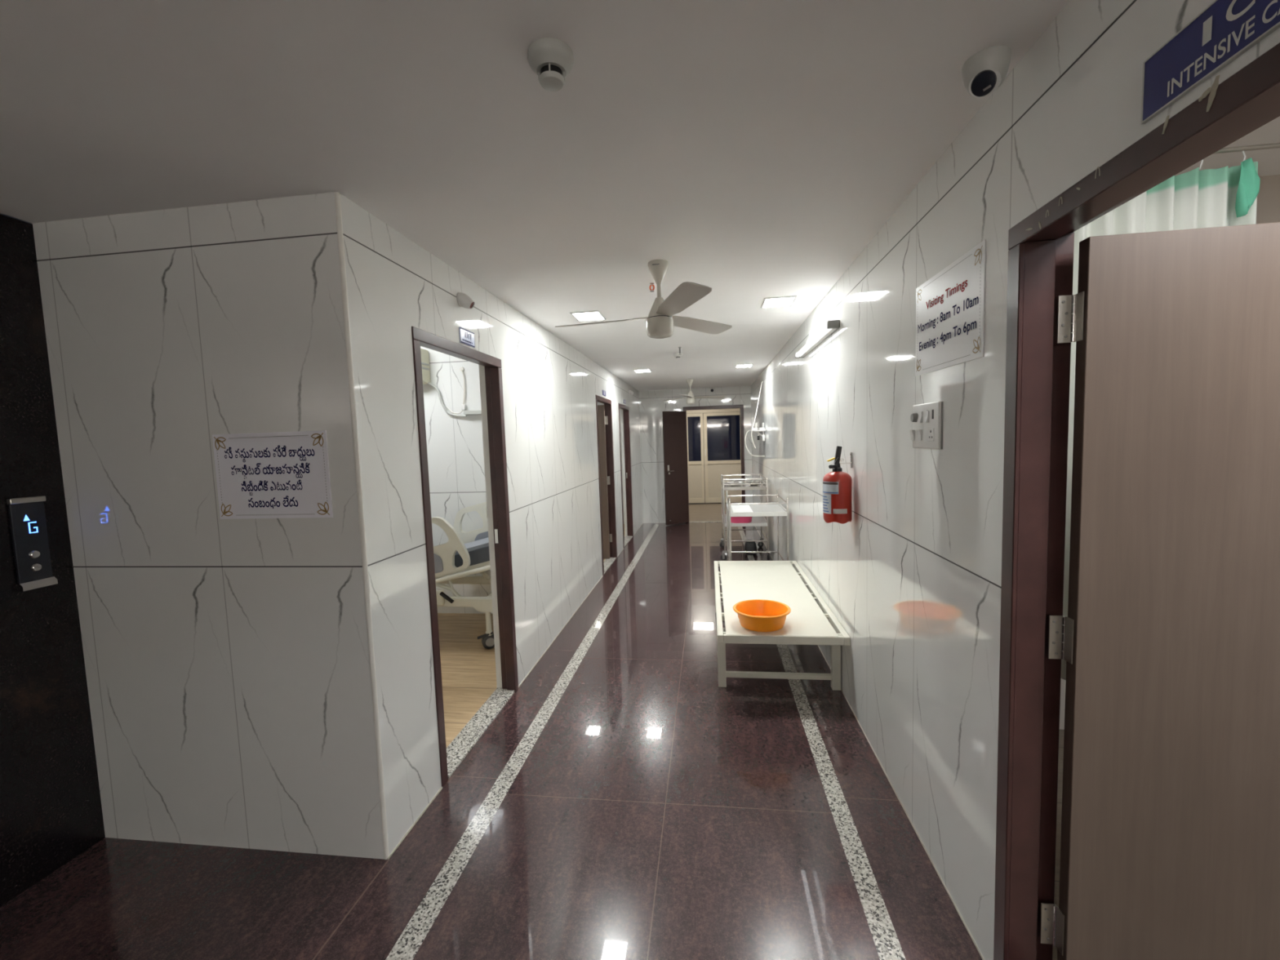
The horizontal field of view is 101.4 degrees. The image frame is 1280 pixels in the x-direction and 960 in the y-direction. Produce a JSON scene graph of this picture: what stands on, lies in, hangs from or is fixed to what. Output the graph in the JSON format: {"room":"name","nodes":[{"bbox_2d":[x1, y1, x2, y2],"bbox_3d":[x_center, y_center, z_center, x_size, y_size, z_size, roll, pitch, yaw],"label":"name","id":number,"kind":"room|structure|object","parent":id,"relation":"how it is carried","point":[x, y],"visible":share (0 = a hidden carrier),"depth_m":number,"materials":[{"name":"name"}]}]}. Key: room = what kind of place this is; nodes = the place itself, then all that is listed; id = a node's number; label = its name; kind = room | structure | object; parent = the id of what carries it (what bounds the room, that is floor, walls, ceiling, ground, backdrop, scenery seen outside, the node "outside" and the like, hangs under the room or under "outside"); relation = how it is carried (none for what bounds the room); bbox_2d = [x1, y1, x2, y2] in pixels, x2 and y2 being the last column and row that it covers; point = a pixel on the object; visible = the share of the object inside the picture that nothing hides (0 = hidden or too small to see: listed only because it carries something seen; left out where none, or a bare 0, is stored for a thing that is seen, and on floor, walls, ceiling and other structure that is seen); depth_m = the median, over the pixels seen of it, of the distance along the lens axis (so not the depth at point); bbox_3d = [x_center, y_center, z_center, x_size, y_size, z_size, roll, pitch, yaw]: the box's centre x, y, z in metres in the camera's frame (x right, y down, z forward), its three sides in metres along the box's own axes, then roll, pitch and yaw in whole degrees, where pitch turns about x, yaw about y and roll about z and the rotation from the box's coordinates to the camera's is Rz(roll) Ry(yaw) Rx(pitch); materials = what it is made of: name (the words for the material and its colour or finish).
{"room":"hospital interior","nodes":[
{"label":"hospital interior","id":0,"kind":"room"},
{"bbox_2d":[0,213,32,224],"bbox_3d":[-2.625,0.131,2.259,2.998,2.750,0.034,-1,4,8],"label":"wall","id":1,"kind":"structure","parent":0,"point":[0,213],"depth_m":2.13,"materials":[{"name":"white paint"}]},
{"bbox_2d":[0,213,105,906],"bbox_3d":[-2.652,0.459,-0.293,0.100,2.492,5.063,-1,4,8],"label":"wall","id":2,"kind":"structure","parent":0,"point":[51,808],"depth_m":1.99,"materials":[{"name":"stone"}]},
{"bbox_2d":[6,496,57,591],"bbox_3d":[-2.293,0.237,1.976,0.026,0.344,0.104,-1,4,8],"label":"panel","id":3,"kind":"object","parent":2,"relation":"attached to","point":[27,516],"visible":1,"depth_m":1.97,"materials":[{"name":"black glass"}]},
{"bbox_2d":[32,191,384,859],"bbox_3d":[-1.655,0.240,2.070,1.266,2.496,0.100,-1,4,8],"label":"wall","id":4,"kind":"structure","parent":0,"point":[227,661],"depth_m":2.02,"materials":[{"name":"tile"}]},
{"bbox_2d":[212,430,333,519],"bbox_3d":[-1.378,-0.016,1.960,0.470,0.322,0.004,-1,4,8],"label":"notice","id":5,"kind":"object","parent":4,"relation":"attached to","point":[277,474],"visible":1,"depth_m":1.96,"materials":[{"name":"white paper"}]},
{"bbox_2d":[333,191,389,859],"bbox_3d":[-1.029,0.229,1.945,0.019,2.496,0.019,-1,4,8],"label":"trim","id":6,"kind":"structure","parent":4,"relation":"attached to","point":[337,195],"depth_m":1.93,"materials":[{"name":"white metal"}]},
{"bbox_2d":[420,346,493,613],"bbox_3d":[-2.268,-0.093,4.993,2.998,2.750,0.100,-1,4,8],"label":"wall","id":7,"kind":"structure","parent":0,"point":[455,444],"depth_m":4.86,"materials":[{"name":"tile"}]},
{"bbox_2d":[420,348,466,417],"bbox_3d":[-2.184,-0.865,4.763,1.160,0.622,0.209,-1,4,8],"label":"air conditioner","id":8,"kind":"object","parent":7,"relation":"attached to","point":[424,353],"visible":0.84,"depth_m":4.79,"materials":[{"name":"beige plastic"}]},
{"bbox_2d":[421,362,429,369],"bbox_3d":[-1.947,-1.030,4.733,0.007,0.055,0.140,-1,4,8],"label":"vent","id":9,"kind":"object","parent":8,"relation":"attached to","point":[425,366],"depth_m":4.74,"materials":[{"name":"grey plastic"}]},
{"bbox_2d":[446,366,466,413],"bbox_3d":[-1.691,-0.818,4.793,0.195,0.428,0.030,-1,4,8],"label":"cable","id":10,"kind":"object","parent":7,"relation":"attached to","point":[462,369],"visible":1,"depth_m":4.78,"materials":[{"name":"white plastic"}]},
{"bbox_2d":[463,409,481,414],"bbox_3d":[-1.214,-0.621,4.731,0.780,0.037,0.060,-1,4,8],"label":"cable trunking","id":11,"kind":"object","parent":7,"relation":"attached to","point":[478,411],"depth_m":4.74,"materials":[{"name":"grey plastic"}]},
{"bbox_2d":[0,502,982,959],"bbox_3d":[-0.769,1.285,5.022,5.900,0.100,15.920,-1,4,8],"label":"floor","id":12,"kind":"structure","parent":0,"point":[623,802],"depth_m":2.06,"materials":[{"name":"brown tile"}]},
{"bbox_2d":[431,502,494,648],"bbox_3d":[-1.897,0.758,4.457,1.946,1.112,0.802,-1,4,8],"label":"hospital bed","id":13,"kind":"object","parent":12,"relation":"on","point":[464,551],"visible":0.41,"depth_m":4.07,"materials":[{"name":"beige plastic"}]},
{"bbox_2d":[719,473,770,560],"bbox_3d":[1.388,0.475,7.077,0.633,1.055,0.889,-1,4,8],"label":"trolley","id":14,"kind":"object","parent":12,"relation":"on","point":[761,522],"visible":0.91,"depth_m":6.70,"materials":[{"name":"silver metal"}]},
{"bbox_2d":[726,481,744,487],"bbox_3d":[1.247,0.057,6.854,0.239,0.059,0.239,-1,4,8],"label":"steel bowl","id":15,"kind":"object","parent":14,"relation":"on","point":[727,482],"visible":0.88,"depth_m":6.79,"materials":[{"name":"silver metal"}]},
{"bbox_2d":[728,478,745,481],"bbox_3d":[1.330,0.021,7.184,0.218,0.074,0.218,-1,4,8],"label":"steel bowl","id":16,"kind":"object","parent":14,"relation":"on","point":[729,478],"visible":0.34,"depth_m":7.17,"materials":[{"name":"silver metal"}]},
{"bbox_2d":[730,516,751,523],"bbox_3d":[1.319,0.485,6.869,0.336,0.127,0.336,-1,4,8],"label":"basin","id":17,"kind":"object","parent":14,"relation":"on","point":[734,519],"visible":0.48,"depth_m":6.74,"materials":[{"name":"pink plastic"}]},
{"bbox_2d":[720,480,766,490],"bbox_3d":[1.388,0.073,7.044,0.564,0.042,0.850,-1,4,8],"label":"shelf","id":18,"kind":"object","parent":14,"relation":"attached to","point":[744,486],"depth_m":6.64,"materials":[{"name":"silver metal"}]},
{"bbox_2d":[721,513,767,526],"bbox_3d":[1.404,0.537,7.080,0.564,0.042,0.850,-1,4,8],"label":"shelf","id":19,"kind":"object","parent":14,"relation":"attached to","point":[756,521],"depth_m":6.70,"materials":[{"name":"metal"}]},
{"bbox_2d":[747,480,760,485],"bbox_3d":[1.510,0.044,6.940,0.177,0.054,0.177,-1,4,8],"label":"steel bowl","id":20,"kind":"object","parent":14,"relation":"on","point":[748,482],"visible":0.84,"depth_m":6.89,"materials":[{"name":"silver metal"}]},
{"bbox_2d":[743,539,757,555],"bbox_3d":[1.494,0.904,7.073,0.175,0.188,0.199,-1,4,8],"label":"bag","id":21,"kind":"object","parent":12,"relation":"on","point":[748,546],"visible":0.68,"depth_m":6.99,"materials":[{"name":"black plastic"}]},
{"bbox_2d":[725,489,789,560],"bbox_3d":[1.222,0.635,5.531,0.672,0.985,0.793,-1,4,8],"label":"trolley","id":22,"kind":"object","parent":12,"relation":"on","point":[759,509],"visible":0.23,"depth_m":5.31,"materials":[{"name":"silver metal"}]},
{"bbox_2d":[730,504,752,512],"bbox_3d":[1.075,0.303,5.540,0.198,0.003,0.580,-1,4,8],"label":"sheet","id":23,"kind":"object","parent":22,"relation":"on","point":[744,508],"visible":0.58,"depth_m":5.50,"materials":[{"name":"white paper"}]},
{"bbox_2d":[726,502,786,516],"bbox_3d":[1.213,0.308,5.508,0.579,0.042,0.750,-1,4,8],"label":"shelf","id":24,"kind":"object","parent":22,"relation":"attached to","point":[758,510],"depth_m":5.27,"materials":[{"name":"metal"}]},
{"bbox_2d":[714,560,850,690],"bbox_3d":[0.963,1.044,4.007,0.757,0.422,1.890,-1,4,8],"label":"table","id":25,"kind":"object","parent":12,"relation":"on","point":[810,620],"visible":0.98,"depth_m":3.43,"materials":[{"name":"white metal"}]},
{"bbox_2d":[733,599,791,631],"bbox_3d":[0.754,0.844,3.244,0.350,0.108,0.350,-1,4,8],"label":"basin","id":26,"kind":"object","parent":25,"relation":"on","point":[754,615],"visible":1,"depth_m":3.24,"materials":[{"name":"orange plastic"}]},
{"bbox_2d":[340,193,643,854],"bbox_3d":[-0.567,-0.094,5.921,0.130,2.496,8.027,-1,4,8],"label":"wall","id":27,"kind":"structure","parent":0,"point":[394,285],"depth_m":2.38,"materials":[{"name":"tile"}]},
{"bbox_2d":[411,326,518,787],"bbox_3d":[-0.960,0.346,2.861,0.137,2.118,0.989,-1,4,8],"label":"door frame","id":28,"kind":"structure","parent":27,"relation":"in","point":[490,366],"depth_m":3.26,"materials":[{"name":"brown paint"}]},
{"bbox_2d":[456,292,474,309],"bbox_3d":[-0.916,-0.938,2.736,0.093,0.085,0.076,-1,4,8],"label":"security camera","id":29,"kind":"object","parent":27,"relation":"attached to","point":[464,300],"visible":0.99,"depth_m":2.72,"materials":[{"name":"white plastic"}]},
{"bbox_2d":[458,326,475,347],"bbox_3d":[-0.926,-0.764,2.808,0.006,0.079,0.170,-1,4,8],"label":"plate","id":30,"kind":"object","parent":27,"relation":"attached to","point":[466,337],"visible":1,"depth_m":2.80,"materials":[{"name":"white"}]},
{"bbox_2d":[446,687,515,778],"bbox_3d":[-0.927,1.425,2.945,0.130,0.072,0.989,-1,4,8],"label":"trim","id":31,"kind":"structure","parent":27,"relation":"attached to","point":[457,750],"depth_m":2.93,"materials":[{"name":"grey stone"}]},
{"bbox_2d":[387,524,642,859],"bbox_3d":[-0.460,1.145,6.003,0.005,0.006,8.037,-1,4,8],"label":"baseboard","id":32,"kind":"structure","parent":27,"relation":"attached to","point":[441,788],"depth_m":2.41,"materials":[{"name":"tile"}]},
{"bbox_2d":[603,557,616,573],"bbox_3d":[-0.441,1.121,6.665,0.130,0.072,0.970,-1,4,8],"label":"trim","id":33,"kind":"structure","parent":27,"relation":"attached to","point":[607,562],"depth_m":6.79,"materials":[{"name":"grey stone"}]},
{"bbox_2d":[617,403,633,548],"bbox_3d":[-0.274,-0.087,8.113,0.137,2.125,1.000,-1,4,8],"label":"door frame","id":34,"kind":"structure","parent":27,"relation":"in","point":[624,410],"depth_m":8.55,"materials":[{"name":"brown paint"}]},
{"bbox_2d":[624,535,632,546],"bbox_3d":[-0.241,0.995,8.197,0.130,0.072,1.000,-1,4,8],"label":"trim","id":35,"kind":"structure","parent":27,"relation":"attached to","point":[627,538],"depth_m":8.36,"materials":[{"name":"grey stone"}]},
{"bbox_2d":[0,0,1069,391],"bbox_3d":[-0.480,-1.197,3.304,3.335,0.100,13.000,-1,4,8],"label":"ceiling","id":36,"kind":"structure","parent":0,"point":[755,149],"depth_m":1.50,"materials":[{"name":"white paint"}]},
{"bbox_2d":[527,37,573,91],"bbox_3d":[-0.208,-0.959,1.226,0.106,0.070,0.106,-1,4,8],"label":"smoke detector","id":37,"kind":"object","parent":36,"relation":"attached to","point":[551,59],"visible":1,"depth_m":1.20,"materials":[{"name":"grey plastic"}]},
{"bbox_2d":[569,310,606,321],"bbox_3d":[-0.372,-1.183,3.781,0.210,0.008,0.260,-1,4,8],"label":"recessed light","id":38,"kind":"object","parent":36,"relation":"in","point":[586,315],"visible":1,"depth_m":3.77,"materials":[{"name":"white plastic"}]},
{"bbox_2d":[573,312,603,320],"bbox_3d":[-0.372,-1.184,3.781,0.181,0.004,0.224,-1,4,8],"label":"diffuser","id":39,"kind":"object","parent":38,"relation":"attached to","point":[579,316],"depth_m":3.78,"materials":[{"name":"white plastic"}]},
{"bbox_2d":[633,368,651,373],"bbox_3d":[0.034,-1.439,6.910,0.210,0.008,0.260,-1,4,8],"label":"recessed light","id":40,"kind":"object","parent":36,"relation":"in","point":[642,370],"visible":1,"depth_m":6.90,"materials":[{"name":"white plastic"}]},
{"bbox_2d":[635,369,649,372],"bbox_3d":[0.034,-1.440,6.910,0.181,0.004,0.224,-1,4,8],"label":"diffuser","id":41,"kind":"object","parent":40,"relation":"attached to","point":[636,371],"depth_m":6.90,"materials":[{"name":"white plastic"}]},
{"bbox_2d":[555,259,732,338],"bbox_3d":[0.005,-0.924,2.689,0.960,0.380,1.024,-1,4,8],"label":"ceiling fan","id":42,"kind":"object","parent":36,"relation":"hanging from","point":[660,321],"visible":1,"depth_m":2.66,"materials":[{"name":"beige metal"}]},
{"bbox_2d":[648,282,654,292],"bbox_3d":[0.070,-1.121,3.046,0.026,0.047,0.026,-6,6,-43],"label":"sprinkler","id":43,"kind":"object","parent":36,"relation":"attached to","point":[651,283],"visible":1,"depth_m":3.04,"materials":[{"name":"silver metal"}]},
{"bbox_2d":[673,352,683,359],"bbox_3d":[0.409,-1.326,5.605,0.106,0.056,0.106,-1,4,8],"label":"smoke detector","id":44,"kind":"object","parent":36,"relation":"attached to","point":[676,355],"visible":0.99,"depth_m":5.57,"materials":[{"name":"white plastic"}]},
{"bbox_2d":[663,379,725,404],"bbox_3d":[0.817,-1.370,8.095,1.018,0.380,0.972,-1,4,8],"label":"ceiling fan","id":45,"kind":"object","parent":36,"relation":"hanging from","point":[690,399],"visible":1,"depth_m":8.16,"materials":[{"name":"beige metal"}]},
{"bbox_2d":[735,364,752,368],"bbox_3d":[1.338,-1.469,6.737,0.210,0.008,0.260,-1,4,8],"label":"recessed light","id":46,"kind":"object","parent":36,"relation":"in","point":[739,365],"visible":1,"depth_m":6.73,"materials":[{"name":"white plastic"}]},
{"bbox_2d":[736,364,751,367],"bbox_3d":[1.338,-1.470,6.737,0.181,0.004,0.224,-1,4,8],"label":"diffuser","id":47,"kind":"object","parent":46,"relation":"attached to","point":[737,366],"depth_m":6.75,"materials":[{"name":"white plastic"}]},
{"bbox_2d":[760,295,797,308],"bbox_3d":[0.941,-1.210,3.562,0.210,0.008,0.260,-1,4,8],"label":"recessed light","id":48,"kind":"object","parent":36,"relation":"in","point":[781,301],"visible":1,"depth_m":3.55,"materials":[{"name":"white plastic"}]},
{"bbox_2d":[763,297,793,306],"bbox_3d":[0.940,-1.211,3.562,0.181,0.004,0.224,-1,4,8],"label":"diffuser","id":49,"kind":"object","parent":48,"relation":"attached to","point":[767,302],"depth_m":3.56,"materials":[{"name":"white plastic"}]},
{"bbox_2d":[961,45,1011,97],"bbox_3d":[0.855,-0.990,1.295,0.102,0.090,0.102,-1,4,8],"label":"security camera","id":50,"kind":"object","parent":36,"relation":"attached to","point":[984,71],"visible":1,"depth_m":1.26,"materials":[{"name":"grey plastic"}]},
{"bbox_2d":[619,408,624,524],"bbox_3d":[-1.428,-0.410,8.723,2.298,2.750,2.620,-1,4,8],"label":"wall","id":51,"kind":"structure","parent":0,"point":[620,409],"depth_m":9.84,"materials":[{"name":"white paint"}]},
{"bbox_2d":[638,386,752,523],"bbox_3d":[0.978,-0.447,9.817,2.187,2.496,0.130,-1,4,8],"label":"wall","id":52,"kind":"structure","parent":0,"point":[651,402],"depth_m":9.78,"materials":[{"name":"tile"}]},
{"bbox_2d":[662,404,745,524],"bbox_3d":[1.173,-0.281,9.728,1.517,2.165,0.365,-2,4,-7],"label":"door","id":53,"kind":"structure","parent":52,"relation":"in","point":[674,423],"depth_m":9.61,"materials":[{"name":"brown paint"}]},
{"bbox_2d":[688,520,721,522],"bbox_3d":[1.423,0.809,9.862,1.105,0.056,0.120,-1,4,8],"label":"trim","id":54,"kind":"structure","parent":52,"relation":"attached to","point":[695,521],"depth_m":9.88,"materials":[{"name":"grey stone"}]},
{"bbox_2d":[751,0,1279,959],"bbox_3d":[1.288,0.052,3.241,0.130,2.496,13.130,-1,4,8],"label":"wall","id":55,"kind":"structure","parent":0,"point":[913,580],"depth_m":1.80,"materials":[{"name":"tile"}]},
{"bbox_2d":[751,381,763,448],"bbox_3d":[1.645,-0.910,7.270,0.307,0.932,0.051,-6,6,-43],"label":"cable","id":56,"kind":"object","parent":55,"relation":"attached to","point":[762,381],"visible":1,"depth_m":7.22,"materials":[{"name":"white plastic"}]},
{"bbox_2d":[749,430,765,438],"bbox_3d":[1.647,-0.639,7.351,0.205,0.120,0.260,-1,4,8],"label":"wall shelf","id":57,"kind":"object","parent":55,"relation":"attached to","point":[756,431],"visible":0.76,"depth_m":7.25,"materials":[{"name":"white plastic"}]},
{"bbox_2d":[744,430,764,456],"bbox_3d":[1.613,-0.512,7.362,0.272,0.373,0.018,-2,4,3],"label":"cable","id":58,"kind":"object","parent":57,"relation":"hanging from","point":[748,430],"visible":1,"depth_m":7.37,"materials":[{"name":"white plastic"}]},
{"bbox_2d":[758,422,764,430],"bbox_3d":[1.699,-0.749,7.321,0.070,0.100,0.170,-1,4,8],"label":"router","id":59,"kind":"object","parent":57,"relation":"on","point":[763,428],"visible":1,"depth_m":7.25,"materials":[{"name":"white plastic"}]},
{"bbox_2d":[794,320,839,358],"bbox_3d":[1.223,-0.971,3.687,0.070,0.046,1.204,-1,4,8],"label":"tube light","id":60,"kind":"object","parent":55,"relation":"attached to","point":[832,325],"visible":1,"depth_m":3.46,"materials":[{"name":"white plastic"}]},
{"bbox_2d":[822,445,853,524],"bbox_3d":[1.091,0.023,2.894,0.149,0.421,0.150,1,5,32],"label":"fire extinguisher","id":61,"kind":"object","parent":55,"relation":"attached to","point":[837,484],"visible":1,"depth_m":2.84,"materials":[{"name":"red metal"}]},
{"bbox_2d":[755,526,984,959],"bbox_3d":[1.558,1.110,5.607,0.004,0.005,8.294,-1,4,8],"label":"baseboard","id":62,"kind":"structure","parent":55,"relation":"attached to","point":[916,832],"depth_m":2.05,"materials":[{"name":"tile"}]},
{"bbox_2d":[909,401,942,448],"bbox_3d":[1.023,-0.194,1.885,0.029,0.162,0.238,-1,4,8],"label":"switchboard","id":63,"kind":"object","parent":55,"relation":"attached to","point":[926,419],"visible":1,"depth_m":1.85,"materials":[{"name":"white plastic"}]},
{"bbox_2d":[909,429,915,439],"bbox_3d":[1.035,-0.171,1.992,0.011,0.040,0.027,-1,4,8],"label":"switch","id":64,"kind":"object","parent":63,"relation":"attached to","point":[912,432],"depth_m":1.98,"materials":[{"name":"white plastic"}]},
{"bbox_2d":[915,429,921,440],"bbox_3d":[1.026,-0.165,1.925,0.011,0.040,0.027,-1,4,8],"label":"switch","id":65,"kind":"object","parent":63,"relation":"attached to","point":[918,431],"depth_m":1.92,"materials":[{"name":"white plastic"}]},
{"bbox_2d":[916,411,922,422],"bbox_3d":[1.024,-0.230,1.916,0.011,0.040,0.027,-1,4,8],"label":"switch","id":66,"kind":"object","parent":63,"relation":"attached to","point":[919,415],"depth_m":1.91,"materials":[{"name":"white plastic"}]},
{"bbox_2d":[922,410,928,422],"bbox_3d":[1.017,-0.225,1.860,0.011,0.040,0.027,-1,4,8],"label":"switch","id":67,"kind":"object","parent":63,"relation":"attached to","point":[926,420],"depth_m":1.85,"materials":[{"name":"white plastic"}]},
{"bbox_2d":[928,428,933,441],"bbox_3d":[1.018,-0.158,1.831,0.003,0.045,0.048,-1,4,8],"label":"socket","id":68,"kind":"object","parent":63,"relation":"attached to","point":[931,431],"depth_m":1.83,"materials":[{"name":"white plastic"}]},
{"bbox_2d":[915,239,986,376],"bbox_3d":[1.006,-0.533,1.725,0.004,0.324,0.492,-1,4,8],"label":"wall sign","id":69,"kind":"object","parent":55,"relation":"attached to","point":[950,304],"visible":1,"depth_m":1.67,"materials":[{"name":"white plastic"}]},
{"bbox_2d":[993,42,1279,959],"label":"door","id":70,"kind":"structure","parent":55,"relation":"in","point":[1168,640],"depth_m":1.29,"materials":[{"name":"brown paint"}]},
{"bbox_2d":[1140,0,1279,124],"bbox_3d":[0.842,-0.654,0.516,0.007,0.105,0.839,-1,4,8],"label":"wall sign","id":71,"kind":"object","parent":55,"relation":"attached to","point":[1224,30],"visible":1,"depth_m":0.82,"materials":[{"name":"blue plastic"}]},
{"bbox_2d":[1052,729,1064,959],"bbox_3d":[2.673,1.526,0.434,3.285,0.100,4.500,-1,4,8],"label":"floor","id":72,"kind":"structure","parent":0,"point":[1061,731],"depth_m":2.10,"materials":[{"name":"grey tile"}]},
{"bbox_2d":[1059,174,1279,729],"bbox_3d":[2.923,-0.065,2.598,3.285,2.720,0.100,-1,4,8],"label":"wall","id":73,"kind":"structure","parent":0,"point":[1268,206],"depth_m":2.45,"materials":[{"name":"beige paint"}]},
{"bbox_2d":[1174,115,1279,176],"bbox_3d":[2.580,-1.274,0.217,3.285,0.080,4.500,-1,4,8],"label":"ceiling","id":74,"kind":"structure","parent":0,"point":[1268,160],"depth_m":2.24,"materials":[{"name":"white paint"}]},
{"bbox_3d":[-1.755,-0.205,6.217,2.298,2.750,2.430,-1,4,8],"label":"wall","id":75,"kind":"structure","parent":0,"visible":0},
{"bbox_2d":[595,395,617,575],"bbox_3d":[-0.860,0.048,6.632,0.916,2.122,0.970,-1,4,8],"label":"door","id":76,"kind":"structure","parent":75,"relation":"in","point":[604,411],"depth_m":6.96,"materials":[{"name":"brown paint"}]},
{"bbox_3d":[1.427,-0.601,11.264,3.300,2.550,2.910,-1,4,8],"label":"wall","id":77,"kind":"structure","parent":0,"visible":0},
{"bbox_2d":[686,408,741,502],"bbox_3d":[1.777,-0.590,12.456,1.680,2.320,0.104,-1,4,8],"label":"door","id":78,"kind":"structure","parent":77,"relation":"in","point":[719,439],"depth_m":12.46,"materials":[{"name":"beige wood"}]},
{"bbox_3d":[4.304,0.083,0.103,0.100,2.720,4.700,-1,4,8],"label":"wall","id":79,"kind":"structure","parent":0,"visible":0},
{"bbox_2d":[1212,142,1279,154],"bbox_3d":[2.787,-1.187,1.765,3.285,0.016,0.016,-1,4,8],"label":"rail","id":80,"kind":"object","parent":79,"relation":"attached to","point":[1276,145],"visible":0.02,"depth_m":1.84,"materials":[{"name":"silver metal"}]},
{"bbox_2d":[1061,151,1260,679],"bbox_3d":[1.757,-0.188,1.973,0.877,1.939,0.108,-1,4,8],"label":"curtain","id":81,"kind":"object","parent":80,"relation":"hanging from","point":[1195,198],"visible":0.09,"depth_m":1.89,"materials":[{"name":"white fabric"}]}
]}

